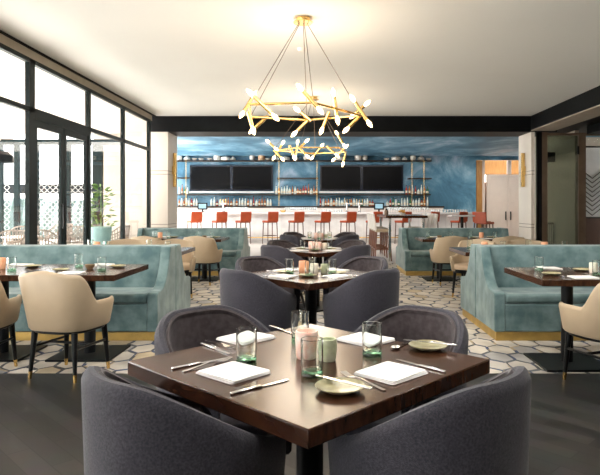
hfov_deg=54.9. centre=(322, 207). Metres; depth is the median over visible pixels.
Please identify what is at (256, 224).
bar counter
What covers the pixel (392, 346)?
spoon
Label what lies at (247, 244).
banquette
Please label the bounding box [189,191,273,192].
wall shelf
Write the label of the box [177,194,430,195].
wall shelf
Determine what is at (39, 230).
rattan chair
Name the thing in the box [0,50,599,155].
ceiling
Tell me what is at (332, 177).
television
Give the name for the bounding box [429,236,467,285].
tub chair
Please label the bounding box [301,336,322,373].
drinking glass
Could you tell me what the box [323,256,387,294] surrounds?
barrel chair
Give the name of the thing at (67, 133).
door
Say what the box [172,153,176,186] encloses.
wall light
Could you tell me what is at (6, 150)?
lattice screen
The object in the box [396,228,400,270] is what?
banquette
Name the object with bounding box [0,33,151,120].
trim
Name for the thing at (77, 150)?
lattice screen
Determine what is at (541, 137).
wall partition
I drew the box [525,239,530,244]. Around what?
drinking glass
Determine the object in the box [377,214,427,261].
table
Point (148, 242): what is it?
drinking glass
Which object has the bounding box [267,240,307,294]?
barrel chair
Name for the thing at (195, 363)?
table knife
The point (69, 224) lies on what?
rattan chair
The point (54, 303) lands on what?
tub chair
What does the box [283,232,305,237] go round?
barrel chair
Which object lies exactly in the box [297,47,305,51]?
smoke detector
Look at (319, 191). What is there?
rail
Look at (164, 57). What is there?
ceiling
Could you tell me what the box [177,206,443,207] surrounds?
countertop
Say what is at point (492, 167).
wall
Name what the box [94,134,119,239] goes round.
wall
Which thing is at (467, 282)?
banquette
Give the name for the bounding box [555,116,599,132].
ceiling
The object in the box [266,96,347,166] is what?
chandelier
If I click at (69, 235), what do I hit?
rattan chair
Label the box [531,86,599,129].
beam
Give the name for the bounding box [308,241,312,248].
candle holder
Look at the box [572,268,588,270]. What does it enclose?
bread plate
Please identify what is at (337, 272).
bread plate
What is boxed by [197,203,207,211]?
till
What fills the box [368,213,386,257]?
stool
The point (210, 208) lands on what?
countertop
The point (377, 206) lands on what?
till
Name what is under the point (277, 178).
wall shelf
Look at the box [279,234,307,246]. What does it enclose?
barrel chair
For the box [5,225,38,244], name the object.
rattan chair
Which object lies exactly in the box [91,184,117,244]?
planter
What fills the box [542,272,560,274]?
bread plate
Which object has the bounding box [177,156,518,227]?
wall
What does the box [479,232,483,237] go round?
candle holder
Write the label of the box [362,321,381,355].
drinking glass
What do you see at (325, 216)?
bar stool
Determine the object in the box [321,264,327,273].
candle holder
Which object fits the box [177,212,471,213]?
countertop
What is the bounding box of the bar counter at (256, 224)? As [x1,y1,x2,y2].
[177,212,472,242]
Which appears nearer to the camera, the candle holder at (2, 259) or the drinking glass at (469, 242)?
the candle holder at (2, 259)
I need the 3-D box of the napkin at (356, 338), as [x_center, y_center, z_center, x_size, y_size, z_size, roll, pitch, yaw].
[0.173,0.535,2.352,0.192,0.009,0.173,0,0,45]
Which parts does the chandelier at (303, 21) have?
bulb, bulb, suspension rod, bulb, suspension rod, bulb, suspension rod, suspension rod, bulb, suspension rod, bulb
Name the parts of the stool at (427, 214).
backrest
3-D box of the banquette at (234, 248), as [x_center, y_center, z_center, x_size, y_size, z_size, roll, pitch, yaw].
[-2.620,0.846,11.330,2.120,0.888,0.700,0,0,0]
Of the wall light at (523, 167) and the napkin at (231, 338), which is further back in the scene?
the wall light at (523, 167)
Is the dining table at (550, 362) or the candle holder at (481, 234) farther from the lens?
the candle holder at (481, 234)
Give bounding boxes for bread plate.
[24,264,40,267]
[51,268,69,270]
[109,264,125,267]
[276,270,290,273]
[298,273,316,276]
[315,377,364,394]
[329,271,345,273]
[408,340,447,350]
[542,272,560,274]
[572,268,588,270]
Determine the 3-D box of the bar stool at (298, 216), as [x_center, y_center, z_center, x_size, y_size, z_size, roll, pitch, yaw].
[-0.957,0.711,20.732,0.428,1.160,0.484,0,0,-34]
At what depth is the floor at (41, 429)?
3.44 m
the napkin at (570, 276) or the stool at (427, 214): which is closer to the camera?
the napkin at (570, 276)
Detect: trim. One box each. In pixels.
[0,30,155,116]
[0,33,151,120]
[476,161,481,227]
[482,160,484,227]
[507,160,510,173]
[531,105,599,130]
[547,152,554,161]
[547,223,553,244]
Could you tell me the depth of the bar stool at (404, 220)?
20.59 m
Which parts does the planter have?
pot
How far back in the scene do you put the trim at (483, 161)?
23.60 m
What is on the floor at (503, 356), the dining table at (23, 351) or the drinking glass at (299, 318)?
the dining table at (23, 351)
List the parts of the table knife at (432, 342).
blade, handle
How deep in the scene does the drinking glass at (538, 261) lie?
4.94 m
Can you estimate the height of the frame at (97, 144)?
3.210 m
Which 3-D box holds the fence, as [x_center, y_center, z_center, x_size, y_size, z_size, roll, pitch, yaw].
[-12.565,0.464,26.004,16.048,1.892,1.856,0,0,0]
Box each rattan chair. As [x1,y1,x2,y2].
[0,230,24,244]
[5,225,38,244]
[37,229,57,244]
[44,223,72,244]
[56,226,82,244]
[70,224,99,243]
[111,225,129,240]
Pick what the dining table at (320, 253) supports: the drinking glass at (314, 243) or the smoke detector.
the drinking glass at (314, 243)
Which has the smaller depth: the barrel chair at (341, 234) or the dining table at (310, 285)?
the dining table at (310, 285)
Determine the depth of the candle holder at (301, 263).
4.76 m
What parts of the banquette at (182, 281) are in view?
arm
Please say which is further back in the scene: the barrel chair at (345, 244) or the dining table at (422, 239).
the dining table at (422, 239)
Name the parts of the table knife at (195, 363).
handle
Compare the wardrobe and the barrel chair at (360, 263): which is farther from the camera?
the wardrobe
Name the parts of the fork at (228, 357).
handle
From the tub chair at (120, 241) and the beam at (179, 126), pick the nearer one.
the tub chair at (120, 241)
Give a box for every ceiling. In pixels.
[0,0,599,115]
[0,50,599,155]
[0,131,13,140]
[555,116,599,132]
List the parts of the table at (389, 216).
leg, leg, leg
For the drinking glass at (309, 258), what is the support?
on the dining table at (310, 285)
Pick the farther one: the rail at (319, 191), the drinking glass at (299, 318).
the rail at (319, 191)
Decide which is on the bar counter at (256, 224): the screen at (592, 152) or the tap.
the tap
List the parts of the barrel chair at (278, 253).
leg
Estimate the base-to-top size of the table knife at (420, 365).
0.007 m
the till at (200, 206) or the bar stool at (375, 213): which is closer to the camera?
the bar stool at (375, 213)
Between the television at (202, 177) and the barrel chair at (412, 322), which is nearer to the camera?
the barrel chair at (412, 322)
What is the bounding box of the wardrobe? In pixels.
[485,175,518,236]
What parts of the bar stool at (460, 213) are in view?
backrest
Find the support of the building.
on the ground
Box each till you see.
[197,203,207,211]
[374,203,383,211]
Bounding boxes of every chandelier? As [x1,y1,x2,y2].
[239,16,371,136]
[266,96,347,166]
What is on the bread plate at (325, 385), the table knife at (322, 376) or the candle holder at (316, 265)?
the table knife at (322, 376)
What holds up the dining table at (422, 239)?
on the floor at (503, 356)
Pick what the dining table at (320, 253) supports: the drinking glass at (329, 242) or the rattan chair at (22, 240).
the drinking glass at (329, 242)
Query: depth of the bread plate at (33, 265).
5.24 m
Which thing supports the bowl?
on the dining table at (93, 353)
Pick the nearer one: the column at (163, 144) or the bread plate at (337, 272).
the bread plate at (337, 272)
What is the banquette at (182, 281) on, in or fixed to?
on the floor at (503, 356)
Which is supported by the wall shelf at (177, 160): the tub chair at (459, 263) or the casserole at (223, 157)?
the casserole at (223, 157)
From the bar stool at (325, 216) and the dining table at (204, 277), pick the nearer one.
the dining table at (204, 277)
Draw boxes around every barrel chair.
[81,366,285,474]
[154,305,291,474]
[219,268,296,331]
[235,256,300,309]
[260,245,304,309]
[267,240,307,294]
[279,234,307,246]
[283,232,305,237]
[322,268,399,331]
[323,240,365,260]
[323,245,370,266]
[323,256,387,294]
[328,366,531,474]
[332,234,358,246]
[334,232,355,237]
[343,305,468,435]
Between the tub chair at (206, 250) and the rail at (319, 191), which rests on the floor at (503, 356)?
the tub chair at (206, 250)
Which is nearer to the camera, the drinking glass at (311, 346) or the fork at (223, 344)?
the drinking glass at (311, 346)
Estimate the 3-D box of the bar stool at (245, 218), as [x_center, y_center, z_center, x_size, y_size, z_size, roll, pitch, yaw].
[-2.858,0.711,20.732,0.428,1.160,0.484,0,0,-34]
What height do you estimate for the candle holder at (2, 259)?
0.100 m
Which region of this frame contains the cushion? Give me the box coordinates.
[46,239,56,243]
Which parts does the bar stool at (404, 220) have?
backrest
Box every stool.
[187,212,201,227]
[212,212,227,227]
[235,212,251,243]
[262,212,278,243]
[288,212,304,234]
[314,212,330,232]
[340,212,356,232]
[366,212,382,241]
[367,213,384,255]
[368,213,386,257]
[370,214,387,257]
[372,214,391,260]
[395,212,411,239]
[408,213,425,227]
[411,213,429,227]
[428,213,433,227]
[431,212,439,227]
[432,214,437,227]
[450,212,467,227]
[472,212,490,227]
[475,212,493,227]
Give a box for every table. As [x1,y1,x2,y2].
[0,264,67,361]
[1,235,41,244]
[41,264,148,361]
[128,324,489,474]
[155,237,183,239]
[181,237,229,280]
[181,247,194,254]
[251,267,367,324]
[286,248,344,311]
[301,238,337,266]
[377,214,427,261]
[414,237,457,280]
[448,215,474,227]
[449,247,469,255]
[467,237,498,240]
[504,267,599,371]
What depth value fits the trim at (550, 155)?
15.40 m
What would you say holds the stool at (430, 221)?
on the floor at (255, 250)
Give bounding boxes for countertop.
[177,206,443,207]
[177,206,443,211]
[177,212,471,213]
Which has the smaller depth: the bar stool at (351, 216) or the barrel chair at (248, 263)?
the barrel chair at (248, 263)
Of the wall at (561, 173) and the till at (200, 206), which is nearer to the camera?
the wall at (561, 173)
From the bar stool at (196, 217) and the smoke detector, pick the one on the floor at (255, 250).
the bar stool at (196, 217)
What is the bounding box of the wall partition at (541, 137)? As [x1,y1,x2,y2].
[536,132,599,244]
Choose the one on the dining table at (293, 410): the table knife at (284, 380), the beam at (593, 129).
the table knife at (284, 380)
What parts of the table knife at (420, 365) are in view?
blade, handle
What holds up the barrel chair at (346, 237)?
on the floor at (503, 356)
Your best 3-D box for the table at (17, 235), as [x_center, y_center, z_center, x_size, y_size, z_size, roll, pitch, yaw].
[-6.208,0.945,11.900,0.760,0.730,0.760,0,0,0]
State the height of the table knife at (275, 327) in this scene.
0.007 m
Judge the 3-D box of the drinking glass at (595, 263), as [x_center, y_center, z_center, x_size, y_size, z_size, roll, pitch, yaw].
[2.200,0.480,4.630,0.073,0.120,0.073,0,0,0]
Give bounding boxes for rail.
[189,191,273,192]
[319,191,403,192]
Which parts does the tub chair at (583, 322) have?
leg, backrest, seat frame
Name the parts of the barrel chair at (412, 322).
seat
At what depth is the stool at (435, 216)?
14.04 m
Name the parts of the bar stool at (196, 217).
backrest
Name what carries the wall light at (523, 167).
attached to the column at (526, 141)
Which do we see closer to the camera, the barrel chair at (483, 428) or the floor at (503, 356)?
the barrel chair at (483, 428)
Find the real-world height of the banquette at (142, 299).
0.888 m
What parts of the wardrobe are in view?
door, door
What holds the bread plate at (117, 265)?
on the dining table at (93, 353)
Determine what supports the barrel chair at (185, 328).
on the floor at (41, 429)
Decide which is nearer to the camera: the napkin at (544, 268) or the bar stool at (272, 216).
the napkin at (544, 268)
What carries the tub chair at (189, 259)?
on the floor at (503, 356)
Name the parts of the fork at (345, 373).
handle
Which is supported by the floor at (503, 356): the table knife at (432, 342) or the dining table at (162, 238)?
the dining table at (162, 238)
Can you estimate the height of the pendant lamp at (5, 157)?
1.340 m
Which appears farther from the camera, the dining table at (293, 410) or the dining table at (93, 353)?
the dining table at (93, 353)
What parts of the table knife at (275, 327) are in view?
handle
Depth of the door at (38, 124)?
8.67 m
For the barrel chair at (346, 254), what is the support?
on the floor at (503, 356)
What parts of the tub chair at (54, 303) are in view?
leg, backrest, leg, seat frame, leg, leg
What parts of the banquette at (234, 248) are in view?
arm, backrest, seat, seat, arm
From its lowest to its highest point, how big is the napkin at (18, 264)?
0.009 m
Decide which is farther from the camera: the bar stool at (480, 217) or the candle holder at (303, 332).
the bar stool at (480, 217)
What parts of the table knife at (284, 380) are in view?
handle, blade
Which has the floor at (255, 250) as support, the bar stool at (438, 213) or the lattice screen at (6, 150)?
the bar stool at (438, 213)
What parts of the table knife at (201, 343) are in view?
handle, blade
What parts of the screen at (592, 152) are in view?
screen panel, panel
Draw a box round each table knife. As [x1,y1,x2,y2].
[171,358,223,369]
[200,342,230,353]
[230,379,288,394]
[269,325,290,333]
[316,375,372,389]
[396,359,445,372]
[403,339,456,345]
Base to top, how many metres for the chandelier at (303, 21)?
1.360 m
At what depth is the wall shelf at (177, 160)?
23.21 m
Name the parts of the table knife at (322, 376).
blade, handle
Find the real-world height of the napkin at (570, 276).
0.009 m
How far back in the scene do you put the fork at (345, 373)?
1.79 m
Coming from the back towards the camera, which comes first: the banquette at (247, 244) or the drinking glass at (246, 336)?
the banquette at (247, 244)
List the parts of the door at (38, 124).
handle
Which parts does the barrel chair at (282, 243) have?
backrest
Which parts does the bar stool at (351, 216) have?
backrest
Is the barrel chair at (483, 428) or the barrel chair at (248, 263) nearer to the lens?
the barrel chair at (483, 428)
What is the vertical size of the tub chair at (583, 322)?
0.831 m
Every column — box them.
[151,132,176,227]
[519,132,534,239]
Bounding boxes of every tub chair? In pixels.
[0,281,21,366]
[18,271,113,382]
[110,239,145,244]
[131,236,161,244]
[155,239,195,297]
[183,236,222,285]
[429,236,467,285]
[449,239,495,296]
[492,236,524,244]
[506,239,541,244]
[559,283,599,379]
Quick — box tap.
[344,199,349,211]
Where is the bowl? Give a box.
[85,264,94,268]
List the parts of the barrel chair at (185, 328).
seat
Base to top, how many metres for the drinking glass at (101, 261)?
0.120 m
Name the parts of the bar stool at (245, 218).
backrest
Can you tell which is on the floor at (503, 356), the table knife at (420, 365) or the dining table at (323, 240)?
the dining table at (323, 240)
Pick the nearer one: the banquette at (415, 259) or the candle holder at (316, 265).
the candle holder at (316, 265)
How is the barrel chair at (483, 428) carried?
on the floor at (41, 429)
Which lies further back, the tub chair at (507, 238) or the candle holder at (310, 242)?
the tub chair at (507, 238)
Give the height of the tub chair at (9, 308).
0.831 m
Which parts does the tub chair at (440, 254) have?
leg, leg, backrest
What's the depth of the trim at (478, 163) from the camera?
23.47 m
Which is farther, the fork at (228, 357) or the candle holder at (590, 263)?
the candle holder at (590, 263)
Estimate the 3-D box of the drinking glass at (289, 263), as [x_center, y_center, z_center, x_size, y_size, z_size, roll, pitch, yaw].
[-0.277,0.480,4.757,0.073,0.120,0.073,0,0,0]
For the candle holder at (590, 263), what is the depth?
4.79 m
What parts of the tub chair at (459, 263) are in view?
leg, seat frame, seat, backrest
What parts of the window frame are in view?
head rail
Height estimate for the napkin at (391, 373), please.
0.009 m
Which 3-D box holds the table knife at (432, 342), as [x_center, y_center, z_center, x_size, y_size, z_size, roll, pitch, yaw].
[0.411,0.517,2.226,0.215,0.007,0.015,0,0,28]
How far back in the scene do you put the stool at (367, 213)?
15.91 m
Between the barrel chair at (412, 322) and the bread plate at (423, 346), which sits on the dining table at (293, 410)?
the bread plate at (423, 346)
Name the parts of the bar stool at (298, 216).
backrest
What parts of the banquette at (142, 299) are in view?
seat, seat, backrest, arm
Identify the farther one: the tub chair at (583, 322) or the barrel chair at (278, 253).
the barrel chair at (278, 253)
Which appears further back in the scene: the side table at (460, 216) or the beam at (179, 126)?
the side table at (460, 216)
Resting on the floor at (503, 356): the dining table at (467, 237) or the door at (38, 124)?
the dining table at (467, 237)
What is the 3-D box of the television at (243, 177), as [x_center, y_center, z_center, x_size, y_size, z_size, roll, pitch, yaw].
[-2.869,-1.213,23.428,1.683,1.046,0.142,0,0,0]
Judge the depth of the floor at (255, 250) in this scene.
17.11 m
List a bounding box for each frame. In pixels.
[0,43,150,244]
[0,139,119,244]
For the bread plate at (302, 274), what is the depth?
4.49 m
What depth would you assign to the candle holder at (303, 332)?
2.05 m
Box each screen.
[4,150,9,244]
[39,150,57,242]
[71,150,91,241]
[586,146,599,244]
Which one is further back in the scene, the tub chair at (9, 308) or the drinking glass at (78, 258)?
the drinking glass at (78, 258)
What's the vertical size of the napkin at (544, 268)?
0.009 m
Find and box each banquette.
[0,244,189,309]
[0,245,175,340]
[137,228,245,275]
[246,228,249,255]
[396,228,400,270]
[400,228,508,275]
[460,244,481,325]
[476,245,599,340]
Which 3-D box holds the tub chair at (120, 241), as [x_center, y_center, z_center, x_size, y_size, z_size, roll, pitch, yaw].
[-2.863,0.876,8.436,0.583,0.831,0.560,0,0,-20]
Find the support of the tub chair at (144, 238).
on the floor at (503, 356)
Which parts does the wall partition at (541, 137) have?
post, rail, post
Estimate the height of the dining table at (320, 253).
0.750 m
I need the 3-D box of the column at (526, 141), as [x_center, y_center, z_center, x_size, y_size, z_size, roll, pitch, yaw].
[4.940,-0.250,14.015,0.080,3.080,0.870,0,0,0]
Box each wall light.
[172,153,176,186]
[521,153,525,186]
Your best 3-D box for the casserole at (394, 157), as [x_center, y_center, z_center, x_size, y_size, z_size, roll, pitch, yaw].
[2.952,-2.020,23.330,0.380,0.200,0.380,0,0,0]
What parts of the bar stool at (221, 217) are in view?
backrest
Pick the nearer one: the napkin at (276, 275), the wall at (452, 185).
the napkin at (276, 275)
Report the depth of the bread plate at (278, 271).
4.74 m
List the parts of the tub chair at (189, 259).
backrest, seat, leg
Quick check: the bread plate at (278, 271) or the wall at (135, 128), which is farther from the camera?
the wall at (135, 128)
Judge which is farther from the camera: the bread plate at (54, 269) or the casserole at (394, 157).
the casserole at (394, 157)
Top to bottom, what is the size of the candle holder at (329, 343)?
0.078 m
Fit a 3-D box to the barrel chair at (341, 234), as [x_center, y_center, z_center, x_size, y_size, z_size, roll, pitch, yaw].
[0.343,0.869,10.604,0.575,0.848,0.523,0,0,42]
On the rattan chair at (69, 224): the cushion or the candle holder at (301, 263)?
the cushion
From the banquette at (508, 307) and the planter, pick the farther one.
the planter
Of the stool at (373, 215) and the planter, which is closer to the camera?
the planter
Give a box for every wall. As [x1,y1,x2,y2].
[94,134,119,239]
[125,118,146,238]
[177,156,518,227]
[476,160,518,174]
[534,130,599,244]
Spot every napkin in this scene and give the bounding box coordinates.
[6,263,33,265]
[59,271,85,274]
[196,361,269,384]
[216,332,275,344]
[268,274,298,277]
[322,274,352,277]
[336,332,394,345]
[354,361,427,384]
[543,267,562,269]
[567,275,599,278]
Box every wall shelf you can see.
[177,160,431,161]
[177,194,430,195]
[277,178,318,178]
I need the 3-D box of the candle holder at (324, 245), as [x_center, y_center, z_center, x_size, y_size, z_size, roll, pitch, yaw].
[0.020,0.497,7.520,0.068,0.085,0.068,0,0,0]
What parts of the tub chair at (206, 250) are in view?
leg, backrest, leg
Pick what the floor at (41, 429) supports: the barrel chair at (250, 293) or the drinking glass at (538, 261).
the barrel chair at (250, 293)
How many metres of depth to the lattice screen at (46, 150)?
16.00 m
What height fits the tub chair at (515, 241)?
0.831 m
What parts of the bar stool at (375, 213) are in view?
backrest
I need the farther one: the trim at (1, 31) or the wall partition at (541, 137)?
the wall partition at (541, 137)
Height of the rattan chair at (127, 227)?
0.915 m
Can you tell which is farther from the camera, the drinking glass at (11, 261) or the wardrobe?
the wardrobe
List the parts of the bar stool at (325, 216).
backrest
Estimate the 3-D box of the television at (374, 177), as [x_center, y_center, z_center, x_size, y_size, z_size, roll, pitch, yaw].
[2.403,-1.213,23.428,1.683,1.046,0.142,0,0,0]
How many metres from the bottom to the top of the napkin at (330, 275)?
0.009 m
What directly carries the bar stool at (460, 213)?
on the floor at (255, 250)
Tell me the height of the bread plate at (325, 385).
0.018 m
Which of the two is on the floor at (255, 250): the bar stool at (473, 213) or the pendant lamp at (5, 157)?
the bar stool at (473, 213)
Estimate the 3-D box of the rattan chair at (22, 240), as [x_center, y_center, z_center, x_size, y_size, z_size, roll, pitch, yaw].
[-5.591,0.855,10.235,0.705,0.915,0.634,0,0,20]
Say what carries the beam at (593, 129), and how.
attached to the ceiling at (582, 126)
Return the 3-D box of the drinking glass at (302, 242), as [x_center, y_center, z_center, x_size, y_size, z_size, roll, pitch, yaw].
[-0.267,0.480,7.507,0.073,0.120,0.073,0,0,0]
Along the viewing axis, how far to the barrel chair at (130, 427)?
1.44 m
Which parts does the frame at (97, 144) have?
post, post, post, post, post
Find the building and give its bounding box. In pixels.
[4,147,91,200]
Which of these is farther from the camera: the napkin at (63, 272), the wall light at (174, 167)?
the wall light at (174, 167)
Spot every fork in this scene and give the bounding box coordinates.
[182,356,232,371]
[205,340,235,348]
[340,370,385,390]
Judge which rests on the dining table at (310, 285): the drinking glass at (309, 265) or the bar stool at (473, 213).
the drinking glass at (309, 265)
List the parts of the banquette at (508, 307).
arm, backrest, seat, seat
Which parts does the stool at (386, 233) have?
leg, leg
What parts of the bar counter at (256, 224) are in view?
foot rail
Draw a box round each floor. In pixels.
[0,263,599,372]
[0,373,599,474]
[248,243,397,262]
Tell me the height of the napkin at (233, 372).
0.009 m
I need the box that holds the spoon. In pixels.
[390,342,408,348]
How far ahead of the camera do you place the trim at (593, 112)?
11.94 m
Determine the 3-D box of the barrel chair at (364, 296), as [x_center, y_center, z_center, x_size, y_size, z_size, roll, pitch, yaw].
[0.303,0.869,4.346,0.575,0.848,0.523,0,0,-42]
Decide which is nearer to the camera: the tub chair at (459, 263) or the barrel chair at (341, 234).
the tub chair at (459, 263)
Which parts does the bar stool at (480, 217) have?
backrest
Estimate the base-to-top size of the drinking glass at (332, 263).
0.120 m
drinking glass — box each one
[7,257,16,271]
[74,254,82,265]
[97,257,105,271]
[146,239,151,244]
[236,326,256,361]
[285,259,293,273]
[291,310,308,341]
[300,240,304,249]
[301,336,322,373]
[305,261,313,274]
[308,257,315,262]
[312,241,317,249]
[327,240,331,248]
[328,259,336,273]
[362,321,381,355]
[467,239,472,248]
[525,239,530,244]
[534,256,542,270]
[592,260,599,275]
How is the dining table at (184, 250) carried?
on the floor at (503, 356)
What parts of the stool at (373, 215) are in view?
leg, backrest, leg, seat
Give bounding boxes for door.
[35,119,64,244]
[64,128,87,244]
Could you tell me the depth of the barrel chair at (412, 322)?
2.56 m
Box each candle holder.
[0,257,5,268]
[295,328,318,359]
[299,260,304,272]
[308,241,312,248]
[314,263,318,273]
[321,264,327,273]
[322,243,326,249]
[323,337,336,361]
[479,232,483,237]
[589,262,591,272]
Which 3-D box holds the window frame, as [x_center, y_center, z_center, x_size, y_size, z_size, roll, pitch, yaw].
[-3.950,-0.360,4.070,0.060,3.300,18.140,0,0,0]
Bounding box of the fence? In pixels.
[4,198,91,238]
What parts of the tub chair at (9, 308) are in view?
backrest, leg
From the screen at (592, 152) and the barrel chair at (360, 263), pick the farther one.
the screen at (592, 152)
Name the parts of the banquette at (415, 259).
arm, seat, seat, backrest, arm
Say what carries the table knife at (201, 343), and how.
on the dining table at (293, 410)
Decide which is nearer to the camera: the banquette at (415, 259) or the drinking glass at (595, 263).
the drinking glass at (595, 263)
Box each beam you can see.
[151,116,556,136]
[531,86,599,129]
[587,123,599,133]
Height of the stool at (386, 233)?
1.151 m
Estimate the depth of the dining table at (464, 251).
7.51 m
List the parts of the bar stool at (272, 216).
backrest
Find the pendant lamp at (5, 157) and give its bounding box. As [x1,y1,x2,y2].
[0,151,13,162]
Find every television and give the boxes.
[190,165,230,190]
[231,165,272,190]
[320,165,361,190]
[362,165,402,190]
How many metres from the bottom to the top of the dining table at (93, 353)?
0.750 m
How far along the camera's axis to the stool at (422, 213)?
15.91 m
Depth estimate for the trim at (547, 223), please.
15.41 m
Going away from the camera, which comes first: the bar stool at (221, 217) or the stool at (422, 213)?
the stool at (422, 213)
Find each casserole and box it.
[221,156,229,159]
[391,156,400,159]
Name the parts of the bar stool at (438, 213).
backrest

